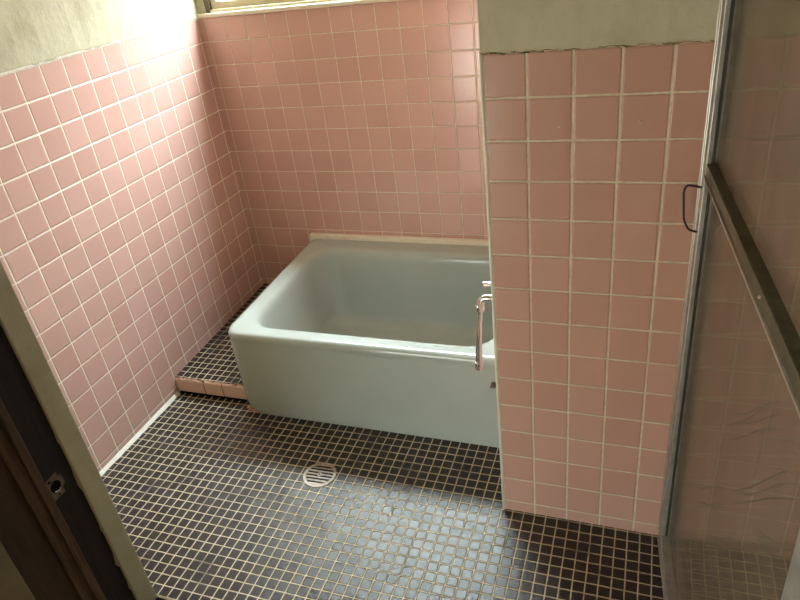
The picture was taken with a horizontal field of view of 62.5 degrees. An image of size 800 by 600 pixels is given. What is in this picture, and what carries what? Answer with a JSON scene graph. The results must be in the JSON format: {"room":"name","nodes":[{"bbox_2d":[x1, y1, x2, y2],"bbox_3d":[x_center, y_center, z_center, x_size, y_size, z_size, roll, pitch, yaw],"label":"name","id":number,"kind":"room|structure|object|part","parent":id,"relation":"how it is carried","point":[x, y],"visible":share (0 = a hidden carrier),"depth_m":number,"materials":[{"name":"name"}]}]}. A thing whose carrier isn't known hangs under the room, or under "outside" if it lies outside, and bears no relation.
{"room":"bathroom","nodes":[
{"label":"bathroom","id":0,"kind":"room"},
{"bbox_2d":[0,0,263,471],"bbox_3d":[-1.187,-0.573,2.358,0.126,2.370,1.970,4,32,20],"label":"wall","id":1,"kind":"structure","parent":0,"point":[127,245],"depth_m":2.53,"materials":[{"name":"pink tile"}]},
{"bbox_2d":[99,391,180,476],"bbox_3d":[-1.129,0.638,2.579,0.014,0.013,0.900,4,32,20],"label":"trim","id":2,"kind":"structure","parent":1,"relation":"attached to","point":[143,429],"depth_m":2.71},
{"bbox_2d":[195,0,487,283],"bbox_3d":[-0.123,-0.949,2.847,1.747,2.450,0.120,4,32,20],"label":"wall","id":3,"kind":"structure","parent":0,"point":[363,119],"depth_m":2.91,"materials":[{"name":"pink tile"}]},
{"bbox_2d":[197,0,398,17],"bbox_3d":[-0.185,-1.457,2.545,1.516,0.566,0.134,4,32,20],"label":"window","id":4,"kind":"structure","parent":3,"relation":"in","point":[214,8],"depth_m":2.78,"materials":[{"name":"paint"}]},
{"bbox_3d":[-0.182,-1.454,2.524,1.459,0.550,0.068,4,32,20],"label":"frame","id":5,"kind":"part","parent":4,"relation":"part of","materials":[{"name":"beige wood"}]},
{"bbox_3d":[-0.502,-1.469,2.635,0.733,0.518,0.020,4,32,20],"label":"sash","id":6,"kind":"part","parent":4,"relation":"part of","materials":[{"name":"beige wood"}]},
{"bbox_3d":[-0.151,-1.223,2.658,1.411,0.012,0.066,4,32,20],"label":"sill rail","id":7,"kind":"part","parent":4,"relation":"part of","materials":[{"name":"beige wood"}]},
{"bbox_2d":[309,233,488,245],"bbox_3d":[0.111,-0.265,3.090,1.177,0.057,0.030,4,32,20],"label":"trim","id":8,"kind":"structure","parent":3,"relation":"attached to","point":[384,238],"depth_m":3.11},
{"bbox_2d":[101,391,790,599],"bbox_3d":[0.334,0.530,2.502,3.000,0.060,1.830,4,32,20],"label":"floor","id":9,"kind":"structure","parent":0,"point":[213,500],"depth_m":2.17,"materials":[{"name":"tile"}]},
{"bbox_2d":[176,283,269,401],"bbox_3d":[-0.682,0.175,3.191,0.379,0.102,0.822,4,32,20],"label":"tiled step","id":10,"kind":"structure","parent":9,"relation":"on","point":[213,371],"depth_m":2.93,"materials":[{"name":"tile"}]},
{"bbox_2d":[303,462,335,487],"bbox_3d":[-0.292,0.634,2.398,0.122,0.006,0.122,4,32,20],"label":"floor drain","id":11,"kind":"object","parent":9,"relation":"on","point":[321,474],"visible":1,"depth_m":2.40,"materials":[{"name":"metal"}]},
{"bbox_2d":[228,239,498,447],"bbox_3d":[-0.009,0.127,2.826,1.166,0.403,0.871,4,32,20],"label":"bathtub","id":12,"kind":"object","parent":9,"relation":"on","point":[375,335],"visible":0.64,"depth_m":2.65,"materials":[{"name":"green ceramic"}]},
{"bbox_3d":[0.327,0.295,2.267,0.034,0.026,0.022,4,32,20],"label":"drain knob","id":13,"kind":"part","parent":12,"relation":"part of","materials":[{"name":"metal"}]},
{"bbox_2d":[483,282,490,287],"bbox_3d":[0.285,-0.019,1.949,0.075,0.087,0.076,4,32,20],"label":"tap","id":14,"kind":"object","parent":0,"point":[485,284],"depth_m":1.93,"materials":[{"name":"silver metal"}]},
{"bbox_2d":[477,0,799,558],"bbox_3d":[1.008,-0.595,1.890,1.276,2.370,1.283,4,32,20],"label":"wall pillar","id":15,"kind":"structure","parent":0,"point":[594,111],"depth_m":1.59,"materials":[{"name":"pink tile"}]},
{"bbox_2d":[475,282,491,370],"bbox_3d":[0.286,0.079,2.021,0.123,0.327,0.068,13,36,32],"label":"tap","id":16,"kind":"object","parent":15,"relation":"attached to","point":[480,308],"visible":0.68,"depth_m":2.02,"materials":[{"name":"silver metal"}]},
{"bbox_2d":[657,0,799,599],"bbox_3d":[0.574,0.087,1.116,0.104,2.018,0.935,1,31,15],"label":"door","id":17,"kind":"structure","parent":15,"relation":"attached to","point":[714,194],"depth_m":1.33,"materials":[{"name":"glass"}]},
{"bbox_3d":[0.688,0.933,1.606,0.034,0.046,0.857,1,31,15],"label":"rail","id":18,"kind":"part","parent":17,"relation":"part of","materials":[{"name":"metal"}]},
{"bbox_3d":[0.638,-0.200,1.451,0.039,0.114,0.009,4,32,20],"label":"handle","id":19,"kind":"part","parent":17,"relation":"part of","materials":[{"name":"grey metal"}]},
{"bbox_3d":[0.702,-0.196,1.435,0.038,0.116,0.005,1,31,15],"label":"handle","id":20,"kind":"part","parent":17,"relation":"part of","materials":[{"name":"grey metal"}]},
{"bbox_3d":[0.555,-0.057,1.037,0.022,0.027,0.857,1,31,15],"label":"rail","id":21,"kind":"part","parent":17,"relation":"part of","materials":[{"name":"metal"}]},
{"bbox_3d":[-1.269,-0.021,1.458,0.650,2.410,0.320,4,32,20],"label":"wall","id":22,"kind":"structure","parent":0,"visible":0},
{"bbox_2d":[0,260,156,599],"bbox_3d":[-0.975,0.016,1.315,0.064,2.400,0.402,4,32,20],"label":"door frame","id":23,"kind":"structure","parent":22,"relation":"in","point":[63,536],"depth_m":1.62,"materials":[{"name":"brown wood"}]},
{"bbox_3d":[-1.026,0.089,1.200,0.055,2.400,0.110,4,32,20],"label":"casing","id":24,"kind":"part","parent":23,"relation":"part of","materials":[{"name":"brown wood"}]},
{"bbox_3d":[-0.981,0.039,1.277,0.022,2.400,0.095,4,32,20],"label":"casing","id":25,"kind":"part","parent":23,"relation":"part of","materials":[{"name":"brown wood"}]},
{"bbox_3d":[-0.952,0.002,1.335,0.036,2.400,0.053,4,32,20],"label":"stop moulding","id":26,"kind":"part","parent":23,"relation":"part of","materials":[{"name":"brown wood"}]},
{"bbox_3d":[-0.862,0.466,1.655,0.002,0.068,0.048,4,32,20],"label":"strike plate","id":27,"kind":"part","parent":23,"relation":"part of","materials":[{"name":"metal"}]}
]}

